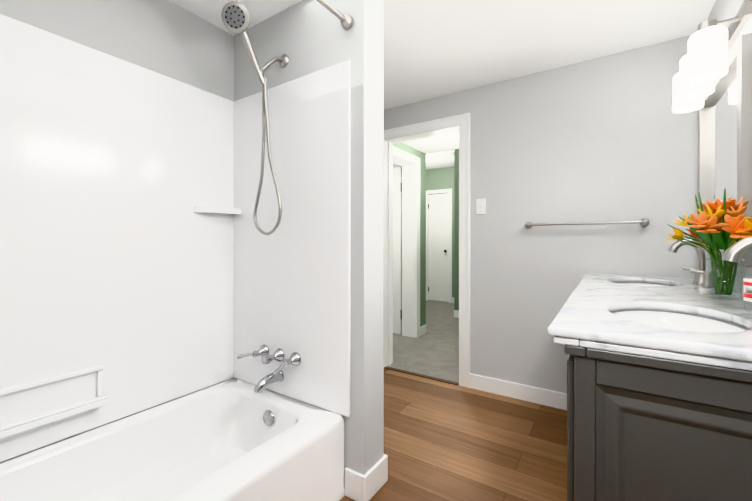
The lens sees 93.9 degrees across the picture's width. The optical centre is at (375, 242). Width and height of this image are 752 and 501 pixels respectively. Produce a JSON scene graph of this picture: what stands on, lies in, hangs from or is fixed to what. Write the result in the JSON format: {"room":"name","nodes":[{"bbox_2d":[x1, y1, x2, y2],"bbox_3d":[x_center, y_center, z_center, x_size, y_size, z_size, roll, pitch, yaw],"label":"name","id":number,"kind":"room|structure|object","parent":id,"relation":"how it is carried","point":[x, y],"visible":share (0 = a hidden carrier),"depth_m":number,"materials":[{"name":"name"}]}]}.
{"room":"bathroom","nodes":[
{"label":"bathroom","id":0,"kind":"room"},
{"bbox_2d":[0,0,233,462],"bbox_3d":[-0.935,-0.031,1.933,0.120,2.300,3.115,0,0,33],"label":"wall","id":1,"kind":"structure","parent":0,"point":[169,38],"depth_m":1.63,"materials":[{"name":"grey paint"}]},
{"bbox_2d":[0,14,350,461],"bbox_3d":[-0.893,-0.015,1.124,0.840,1.570,1.570,0,0,33],"label":"shower surround","id":2,"kind":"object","parent":1,"relation":"attached to","point":[145,263],"depth_m":1.58,"materials":[{"name":"white plastic"}]},
{"bbox_2d":[237,344,300,392],"bbox_3d":[-0.550,0.626,1.730,0.350,0.182,0.153,0,0,33],"label":"tub faucet","id":3,"kind":"object","parent":2,"relation":"attached to","point":[277,375],"visible":1,"depth_m":1.71,"materials":[{"name":"silver metal"}]},
{"bbox_2d":[234,0,383,484],"bbox_3d":[-0.388,-0.030,1.828,0.910,2.300,0.160,0,0,33],"label":"wall","id":4,"kind":"structure","parent":0,"point":[307,37],"depth_m":1.57,"materials":[{"name":"grey paint"}]},
{"bbox_2d":[221,1,288,234],"bbox_3d":[-0.531,-0.544,1.635,0.196,1.022,0.316,0,0,33],"label":"shower head","id":5,"kind":"object","parent":4,"relation":"attached to","point":[235,16],"visible":1,"depth_m":1.62},
{"bbox_2d":[346,454,387,484],"bbox_3d":[-0.320,1.059,1.892,0.895,0.120,0.019,0,0,33],"label":"baseboard","id":6,"kind":"structure","parent":4,"relation":"attached to","point":[378,473],"depth_m":1.60,"materials":[{"name":"white wood"}]},
{"bbox_2d":[393,143,425,326],"bbox_3d":[0.222,-0.134,3.874,0.170,2.500,1.160,0,0,33],"label":"wall","id":7,"kind":"structure","parent":0,"point":[412,151],"depth_m":4.24,"materials":[{"name":"green"}]},
{"bbox_2d":[393,167,401,333],"bbox_3d":[0.002,0.098,4.427,0.794,2.009,0.041,0,0,33],"label":"room door","id":8,"kind":"structure","parent":7,"relation":"in","point":[397,250],"depth_m":4.23,"materials":[{"name":"white wood"}]},
{"bbox_2d":[393,146,419,337],"bbox_3d":[0.188,0.060,3.822,0.202,2.111,0.915,0,0,33],"label":"door frame","id":9,"kind":"structure","parent":7,"relation":"attached to","point":[409,163],"depth_m":4.12,"materials":[{"name":"white wood"}]},
{"bbox_2d":[388,300,458,382],"bbox_3d":[1.009,1.142,4.672,4.800,0.064,3.595,0,0,33],"label":"floor","id":10,"kind":"structure","parent":0,"point":[433,351],"depth_m":3.71,"materials":[{"name":"grey carpet"}]},
{"bbox_2d":[402,132,458,169],"bbox_3d":[1.042,-1.276,4.718,4.800,0.380,3.475,0,0,33],"label":"ceiling","id":11,"kind":"structure","parent":0,"point":[436,149],"depth_m":4.05,"materials":[{"name":"white paint"}]},
{"bbox_2d":[426,166,453,296],"bbox_3d":[1.964,-0.138,6.122,4.800,2.500,0.120,0,0,33],"label":"wall","id":12,"kind":"structure","parent":0,"point":[439,178],"depth_m":6.50,"materials":[{"name":"green paint"}]},
{"bbox_2d":[428,193,447,301],"bbox_3d":[1.163,0.094,6.592,0.409,2.010,0.104,0,0,33],"label":"closet door","id":13,"kind":"structure","parent":12,"relation":"in","point":[438,251],"depth_m":6.60,"materials":[{"name":"white wood"}]},
{"bbox_2d":[426,189,451,302],"bbox_3d":[1.187,0.063,6.624,0.560,2.095,0.136,0,0,33],"label":"door frame","id":14,"kind":"structure","parent":12,"relation":"attached to","point":[449,191],"depth_m":6.45,"materials":[{"name":"white wood"}]},
{"bbox_2d":[170,0,715,109],"bbox_3d":[0.078,-1.220,1.336,2.467,0.080,3.235,0,0,33],"label":"ceiling","id":15,"kind":"structure","parent":0,"point":[434,48],"depth_m":1.98,"materials":[{"name":"white paint"}]},
{"bbox_2d":[340,368,566,500],"bbox_3d":[0.045,1.150,1.290,2.467,0.060,3.115,0,0,33],"label":"floor","id":16,"kind":"structure","parent":0,"point":[443,441],"depth_m":1.94,"materials":[{"name":"brown wood"}]},
{"bbox_2d":[0,378,344,500],"bbox_3d":[-0.891,0.946,1.134,0.798,0.350,1.550,0,0,33],"label":"bathtub","id":17,"kind":"object","parent":16,"relation":"on","point":[234,439],"visible":1,"depth_m":1.47,"materials":[{"name":"white ceramic"}]},
{"bbox_2d":[548,273,751,500],"bbox_3d":[1.114,0.659,1.402,0.560,0.922,1.718,0,0,33],"label":"bathroom vanity","id":18,"kind":"object","parent":16,"relation":"on","point":[659,388],"visible":1,"depth_m":0.78,"materials":[{"name":"grey"}]},
{"bbox_2d":[668,239,713,286],"bbox_3d":[1.496,0.090,1.678,0.154,0.214,0.242,0,0,33],"label":"sink faucet","id":19,"kind":"object","parent":18,"relation":"on","point":[700,271],"visible":0.67,"depth_m":1.65,"materials":[{"name":"silver metal"}]},
{"bbox_2d":[665,189,751,299],"bbox_3d":[1.159,0.009,1.231,0.216,0.378,0.442,0,0,33],"label":"flower vase","id":20,"kind":"object","parent":18,"relation":"on","point":[717,225],"visible":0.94,"depth_m":1.20,"materials":[{"name":"clear glass"}]},
{"bbox_2d":[722,237,751,293],"bbox_3d":[0.968,0.092,0.876,0.154,0.214,0.242,0,0,33],"label":"sink faucet","id":21,"kind":"object","parent":18,"relation":"on","point":[735,252],"visible":1,"depth_m":0.89,"materials":[{"name":"silver metal"}]},
{"bbox_2d":[743,265,751,311],"bbox_3d":[1.099,0.099,0.999,0.085,0.199,0.080,0,0,33],"label":"soap bottle","id":22,"kind":"object","parent":18,"relation":"on","point":[747,281],"visible":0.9,"depth_m":1.01,"materials":[{"name":"white plastic"}]},
{"bbox_2d":[454,149,458,310],"bbox_3d":[1.616,-0.136,4.973,1.020,2.500,0.150,0,0,33],"label":"wall","id":23,"kind":"structure","parent":0,"point":[456,229],"depth_m":5.16,"materials":[{"name":"green"}]},
{"bbox_2d":[454,310,458,317],"bbox_3d":[1.579,1.059,4.929,1.010,0.110,0.019,0,0,33],"label":"baseboard","id":24,"kind":"structure","parent":23,"relation":"attached to","point":[456,313],"depth_m":5.18,"materials":[{"name":"white wood"}]},
{"bbox_2d":[384,35,697,393],"bbox_3d":[0.882,-0.132,2.674,2.592,2.500,0.120,0,0,33],"label":"wall","id":25,"kind":"structure","parent":0,"point":[613,137],"depth_m":2.36,"materials":[{"name":"grey paint"}]},
{"bbox_2d":[384,366,458,385],"bbox_3d":[0.367,1.113,2.942,0.686,0.009,0.042,0,0,33],"label":"trim","id":26,"kind":"structure","parent":25,"relation":"attached to","point":[424,376],"depth_m":2.92,"materials":[{"name":"brown"}]},
{"bbox_2d":[384,113,469,387],"bbox_3d":[0.399,0.062,2.988,0.860,2.111,0.159,0,0,33],"label":"door frame","id":27,"kind":"structure","parent":25,"relation":"attached to","point":[460,123],"depth_m":2.77,"materials":[{"name":"white wood"}]},
{"bbox_2d":[476,198,485,213],"bbox_3d":[0.792,-0.272,2.651,0.072,0.116,0.016,0,0,33],"label":"switch plate","id":28,"kind":"object","parent":25,"relation":"attached to","point":[480,206],"visible":1,"depth_m":2.65,"materials":[{"name":"white plastic"}]},
{"bbox_2d":[470,373,566,409],"bbox_3d":[1.259,1.064,2.345,1.285,0.110,0.019,0,0,33],"label":"baseboard","id":29,"kind":"structure","parent":25,"relation":"attached to","point":[555,399],"depth_m":2.49,"materials":[{"name":"white wood"}]},
{"bbox_2d":[525,218,648,228],"bbox_3d":[1.328,-0.121,2.264,0.695,0.047,0.074,0,0,33],"label":"towel bar","id":30,"kind":"object","parent":25,"relation":"attached to","point":[642,222],"visible":1,"depth_m":2.22,"materials":[{"name":"silver metal"}]},
{"bbox_2d":[706,0,751,293],"bbox_3d":[1.059,-0.029,0.694,0.120,2.300,3.235,0,0,33],"label":"wall","id":31,"kind":"structure","parent":0,"point":[721,10],"depth_m":1.50,"materials":[{"name":"grey paint"}]},
{"bbox_2d":[673,0,751,112],"bbox_3d":[1.457,-0.778,1.558,0.166,0.233,0.560,0,0,33],"label":"sconce","id":32,"kind":"object","parent":31,"relation":"attached to","point":[703,64],"visible":1,"depth_m":1.40,"materials":[{"name":"white glass"}]},
{"bbox_2d":[697,32,751,267],"bbox_3d":[1.542,-0.333,1.571,0.036,0.845,0.735,0,0,33],"label":"mirror","id":33,"kind":"object","parent":31,"relation":"attached to","point":[725,136],"visible":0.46,"depth_m":1.48,"materials":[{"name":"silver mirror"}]},
{"bbox_3d":[-0.778,-0.027,0.037,2.227,2.300,0.120,0,0,33],"label":"wall","id":34,"kind":"structure","parent":0,"visible":0},
{"bbox_2d":[317,0,353,29],"bbox_3d":[-0.552,-0.969,0.898,0.056,0.056,1.568,0,0,33],"label":"rail","id":35,"kind":"object","parent":34,"relation":"attached to","point":[346,21],"visible":0.98,"depth_m":1.50,"materials":[{"name":"silver metal"}]}
]}

